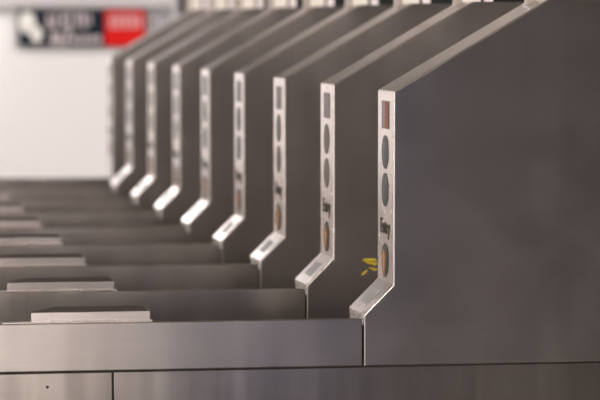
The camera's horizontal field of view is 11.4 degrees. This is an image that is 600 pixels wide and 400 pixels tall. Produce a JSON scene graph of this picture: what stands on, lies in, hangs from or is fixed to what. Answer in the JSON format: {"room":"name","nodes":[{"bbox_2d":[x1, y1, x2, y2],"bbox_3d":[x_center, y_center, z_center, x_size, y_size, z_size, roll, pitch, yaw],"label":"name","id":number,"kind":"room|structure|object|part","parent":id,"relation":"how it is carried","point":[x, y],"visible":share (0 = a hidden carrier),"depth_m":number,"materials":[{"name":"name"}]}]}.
{"room":"railway station","nodes":[
{"label":"railway station","id":0,"kind":"room"},
{"bbox_2d":[0,7,170,177],"bbox_3d":[-4.833,-0.725,17.613,8.262,2.450,0.200,-1,3,-9],"label":"wall","id":1,"kind":"structure","parent":0,"point":[53,100],"depth_m":18.08,"materials":[{"name":"white paint"}]},
{"bbox_2d":[17,8,145,46],"bbox_3d":[-1.314,-1.036,18.063,0.778,0.233,0.036,-1,3,-9],"label":"wall sign","id":2,"kind":"object","parent":1,"relation":"attached to","point":[36,27],"visible":0.94,"depth_m":18.05,"materials":[{"name":"black"}]},
{"bbox_2d":[0,0,174,6],"bbox_3d":[-4.823,-1.303,17.448,8.240,0.358,0.060,-1,3,-9],"label":"trim","id":3,"kind":"structure","parent":1,"relation":"attached to","point":[3,3],"depth_m":18.02,"materials":[{"name":"grey"}]},
{"bbox_2d":[148,11,169,32],"bbox_3d":[-0.852,-1.038,18.147,0.130,0.210,0.022,-1,3,-9],"label":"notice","id":4,"kind":"object","parent":1,"relation":"attached to","point":[156,19],"visible":0.5,"depth_m":18.13,"materials":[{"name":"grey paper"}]},
{"bbox_2d":[152,15,166,30],"bbox_3d":[-0.850,-1.040,18.138,0.089,0.155,0.004,-1,3,-9],"label":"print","id":5,"kind":"object","parent":4,"relation":"attached to","point":[157,20],"depth_m":18.13,"materials":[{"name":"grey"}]},
{"bbox_2d":[171,0,177,19],"bbox_3d":[-0.759,-0.756,18.175,0.040,2.445,0.030,-1,3,-9],"label":"trim","id":6,"kind":"structure","parent":1,"relation":"attached to","point":[174,10],"depth_m":18.14,"materials":[{"name":"grey"}]},
{"bbox_2d":[178,0,523,15],"bbox_3d":[1.578,-1.444,21.688,5.738,3.400,0.200,-1,3,-9],"label":"wall","id":7,"kind":"structure","parent":0,"point":[181,3],"depth_m":21.38,"materials":[{"name":"grey paint"}]},
{"bbox_3d":[-0.013,1.280,6.249,14.400,0.200,30.400,-1,3,-9],"label":"floor","id":8,"kind":"structure","parent":0,"visible":0},
{"bbox_2d":[0,0,208,187],"bbox_3d":[-1.186,-0.446,13.776,2.591,2.350,0.197,-1,3,-9],"label":"gate","id":9,"kind":"object","parent":8,"relation":"on","point":[116,63],"visible":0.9,"depth_m":13.74,"materials":[{"name":"black"}]},
{"bbox_3d":[-0.878,-0.324,13.835,0.001,0.659,0.189,-1,3,-9],"label":"plate","id":10,"kind":"part","parent":9,"relation":"part of","materials":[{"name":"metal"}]},
{"bbox_2d":[107,10,208,180],"bbox_3d":[-0.393,-0.440,13.909,0.982,0.884,0.196,-1,3,-9],"label":"partition","id":11,"kind":"object","parent":9,"relation":"attached to","point":[116,63],"depth_m":13.75,"materials":[{"name":"metal"}]},
{"bbox_3d":[-0.484,-1.253,13.891,0.051,0.753,0.035,-1,3,-9],"label":"post","id":12,"kind":"part","parent":9,"relation":"part of","materials":[{"name":"white"}]},
{"bbox_3d":[-0.437,-1.255,13.899,0.024,0.751,0.035,-1,3,-9],"label":"post rail","id":13,"kind":"part","parent":9,"relation":"part of","materials":[{"name":"white"}]},
{"bbox_2d":[0,0,235,199],"bbox_3d":[-1.051,-0.398,12.962,2.591,2.350,0.197,-1,3,-9],"label":"gate","id":14,"kind":"object","parent":8,"relation":"on","point":[135,172],"visible":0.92,"depth_m":12.93,"materials":[{"name":"black"}]},
{"bbox_3d":[-0.778,-0.333,13.012,0.073,0.544,0.189,-1,3,-9],"label":"plate","id":15,"kind":"part","parent":14,"relation":"part of","materials":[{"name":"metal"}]},
{"bbox_2d":[111,9,235,198],"bbox_3d":[-0.293,-0.391,13.090,1.054,0.884,0.196,-1,3,-9],"label":"partition","id":16,"kind":"object","parent":14,"relation":"attached to","point":[135,172],"depth_m":12.93,"materials":[{"name":"metal"}]},
{"bbox_3d":[-0.348,-1.205,13.078,0.051,0.753,0.035,-1,3,-9],"label":"post","id":17,"kind":"part","parent":14,"relation":"part of","materials":[{"name":"white metal"}]},
{"bbox_3d":[-0.301,-1.206,13.085,0.024,0.751,0.035,-1,3,-9],"label":"post rail","id":18,"kind":"part","parent":14,"relation":"part of","materials":[{"name":"white"}]},
{"bbox_2d":[0,0,266,212],"bbox_3d":[-0.915,-0.349,12.149,2.591,2.350,0.197,-1,3,-9],"label":"gate","id":19,"kind":"object","parent":8,"relation":"on","point":[159,181],"visible":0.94,"depth_m":12.12,"materials":[{"name":"black"}]},
{"bbox_3d":[-0.642,-0.284,12.199,0.073,0.544,0.189,-1,3,-9],"label":"plate","id":20,"kind":"part","parent":19,"relation":"part of","materials":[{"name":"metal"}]},
{"bbox_2d":[131,8,266,210],"bbox_3d":[-0.157,-0.342,12.277,1.054,0.884,0.196,-1,3,-9],"label":"hood","id":21,"kind":"object","parent":19,"relation":"attached to","point":[159,181],"depth_m":12.12,"materials":[{"name":"metal"}]},
{"bbox_3d":[-0.212,-1.156,12.264,0.051,0.753,0.035,-1,3,-9],"label":"post","id":22,"kind":"part","parent":19,"relation":"part of","materials":[{"name":"white metal"}]},
{"bbox_3d":[-0.165,-1.157,12.272,0.024,0.751,0.035,-1,3,-9],"label":"post rail","id":23,"kind":"part","parent":19,"relation":"part of","materials":[{"name":"white metal"}]},
{"bbox_2d":[0,0,302,227],"bbox_3d":[-0.779,-0.301,11.336,2.591,2.350,0.197,-1,3,-9],"label":"gate","id":24,"kind":"object","parent":8,"relation":"on","point":[185,194],"visible":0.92,"depth_m":11.30,"materials":[{"name":"black"}]},
{"bbox_3d":[-0.506,-0.236,11.386,0.073,0.544,0.189,-1,3,-9],"label":"plate","id":25,"kind":"part","parent":24,"relation":"part of","materials":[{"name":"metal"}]},
{"bbox_2d":[155,7,302,225],"bbox_3d":[-0.021,-0.294,11.463,1.054,0.884,0.196,-1,3,-9],"label":"hood","id":26,"kind":"object","parent":24,"relation":"attached to","point":[185,193],"depth_m":11.31,"materials":[{"name":"metal"}]},
{"bbox_3d":[-0.076,-1.107,11.451,0.051,0.753,0.035,-1,3,-9],"label":"post","id":27,"kind":"part","parent":24,"relation":"part of","materials":[{"name":"white"}]},
{"bbox_3d":[-0.029,-1.109,11.459,0.024,0.751,0.035,-1,3,-9],"label":"post rail","id":28,"kind":"part","parent":24,"relation":"part of","materials":[{"name":"white metal"}]},
{"bbox_2d":[0,0,344,244],"bbox_3d":[-0.643,-0.252,10.523,2.591,2.350,0.197,-1,3,-9],"label":"gate","id":29,"kind":"object","parent":8,"relation":"on","point":[216,207],"visible":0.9,"depth_m":10.49,"materials":[{"name":"black"}]},
{"bbox_3d":[-0.370,-0.187,10.573,0.073,0.544,0.189,-1,3,-9],"label":"plate","id":30,"kind":"part","parent":29,"relation":"part of","materials":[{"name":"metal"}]},
{"bbox_2d":[182,6,344,243],"bbox_3d":[0.115,-0.245,10.650,1.054,0.884,0.196,-1,3,-9],"label":"hood","id":31,"kind":"object","parent":29,"relation":"attached to","point":[216,207],"depth_m":10.50,"materials":[{"name":"metal"}]},
{"bbox_3d":[0.060,-1.059,10.638,0.051,0.753,0.035,-1,3,-9],"label":"post","id":32,"kind":"part","parent":29,"relation":"part of","materials":[{"name":"white"}]},
{"bbox_3d":[0.107,-1.060,10.645,0.024,0.751,0.035,-1,3,-9],"label":"post rail","id":33,"kind":"part","parent":29,"relation":"part of","materials":[{"name":"white"}]},
{"bbox_2d":[0,0,393,265],"bbox_3d":[-0.507,-0.204,9.709,2.591,2.350,0.197,-1,3,-9],"label":"gate","id":34,"kind":"object","parent":8,"relation":"on","point":[252,223],"visible":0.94,"depth_m":9.68,"materials":[{"name":"black"}]},
{"bbox_3d":[-0.234,-0.139,9.759,0.073,0.544,0.189,-1,3,-9],"label":"plate","id":35,"kind":"part","parent":34,"relation":"part of","materials":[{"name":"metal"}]},
{"bbox_2d":[213,5,393,263],"bbox_3d":[0.251,-0.197,9.837,1.054,0.884,0.196,-1,3,-9],"label":"hood","id":36,"kind":"object","parent":34,"relation":"attached to","point":[252,222],"depth_m":9.68,"materials":[{"name":"metal"}]},
{"bbox_3d":[0.196,-1.010,9.824,0.051,0.753,0.035,-1,3,-9],"label":"post","id":37,"kind":"part","parent":34,"relation":"part of","materials":[{"name":"white metal"}]},
{"bbox_3d":[0.242,-1.012,9.832,0.024,0.751,0.035,-1,3,-9],"label":"post rail","id":38,"kind":"part","parent":34,"relation":"part of","materials":[{"name":"white"}]},
{"bbox_2d":[0,0,452,290],"bbox_3d":[-0.371,-0.155,8.896,2.591,2.350,0.197,-1,3,-9],"label":"gate","id":39,"kind":"object","parent":8,"relation":"on","point":[294,243],"visible":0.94,"depth_m":8.86,"materials":[{"name":"black"}]},
{"bbox_3d":[-0.098,-0.090,8.946,0.073,0.544,0.189,-1,3,-9],"label":"plate","id":40,"kind":"part","parent":39,"relation":"part of","materials":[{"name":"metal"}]},
{"bbox_2d":[251,3,452,288],"bbox_3d":[0.387,-0.148,9.024,1.054,0.884,0.196,-1,3,-9],"label":"hood","id":41,"kind":"object","parent":39,"relation":"attached to","point":[295,241],"depth_m":8.87,"materials":[{"name":"metal"}]},
{"bbox_3d":[0.331,-0.962,9.011,0.051,0.753,0.035,-1,3,-9],"label":"post","id":42,"kind":"part","parent":39,"relation":"part of","materials":[{"name":"white"}]},
{"bbox_2d":[0,0,523,323],"bbox_3d":[-0.235,-0.107,8.082,2.591,2.350,0.198,-1,3,-9],"label":"gate","id":43,"kind":"object","parent":8,"relation":"on","point":[346,265],"visible":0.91,"depth_m":8.05,"materials":[{"name":"black"}]},
{"bbox_3d":[0.037,-0.042,8.133,0.073,0.544,0.189,-1,3,-9],"label":"plate","id":44,"kind":"part","parent":43,"relation":"part of","materials":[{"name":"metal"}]},
{"bbox_2d":[295,2,523,318],"bbox_3d":[0.522,-0.100,8.210,1.054,0.884,0.196,-1,3,-9],"label":"hood","id":45,"kind":"object","parent":43,"relation":"attached to","point":[346,265],"depth_m":8.06,"materials":[{"name":"metal"}]},
{"bbox_3d":[0.467,-0.913,8.198,0.051,0.753,0.035,-1,3,-9],"label":"post","id":46,"kind":"part","parent":43,"relation":"part of","materials":[{"name":"white"}]},
{"bbox_2d":[0,0,599,399],"bbox_3d":[-0.100,-0.058,7.269,2.591,2.350,0.197,-1,3,-9],"label":"gate","id":47,"kind":"object","parent":8,"relation":"on","point":[487,284],"visible":1,"depth_m":7.26,"materials":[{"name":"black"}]},
{"bbox_3d":[-0.921,0.705,7.178,0.926,0.594,0.196,-1,3,-9],"label":"panel","id":48,"kind":"part","parent":47,"relation":"part of","materials":[{"name":"metal"}]},
{"bbox_3d":[0.360,0.692,7.391,1.660,0.594,0.196,-1,3,-9],"label":"panel","id":49,"kind":"part","parent":47,"relation":"part of","materials":[{"name":"metal"}]},
{"bbox_3d":[0.173,0.007,7.319,0.073,0.544,0.189,-1,3,-9],"label":"plate","id":50,"kind":"part","parent":47,"relation":"part of","materials":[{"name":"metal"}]},
{"bbox_2d":[350,0,599,365],"bbox_3d":[0.658,-0.051,7.397,1.054,0.884,0.196,-1,3,-9],"label":"hood","id":51,"kind":"object","parent":47,"relation":"attached to","point":[489,147],"depth_m":7.27,"materials":[{"name":"metal"}]}
]}

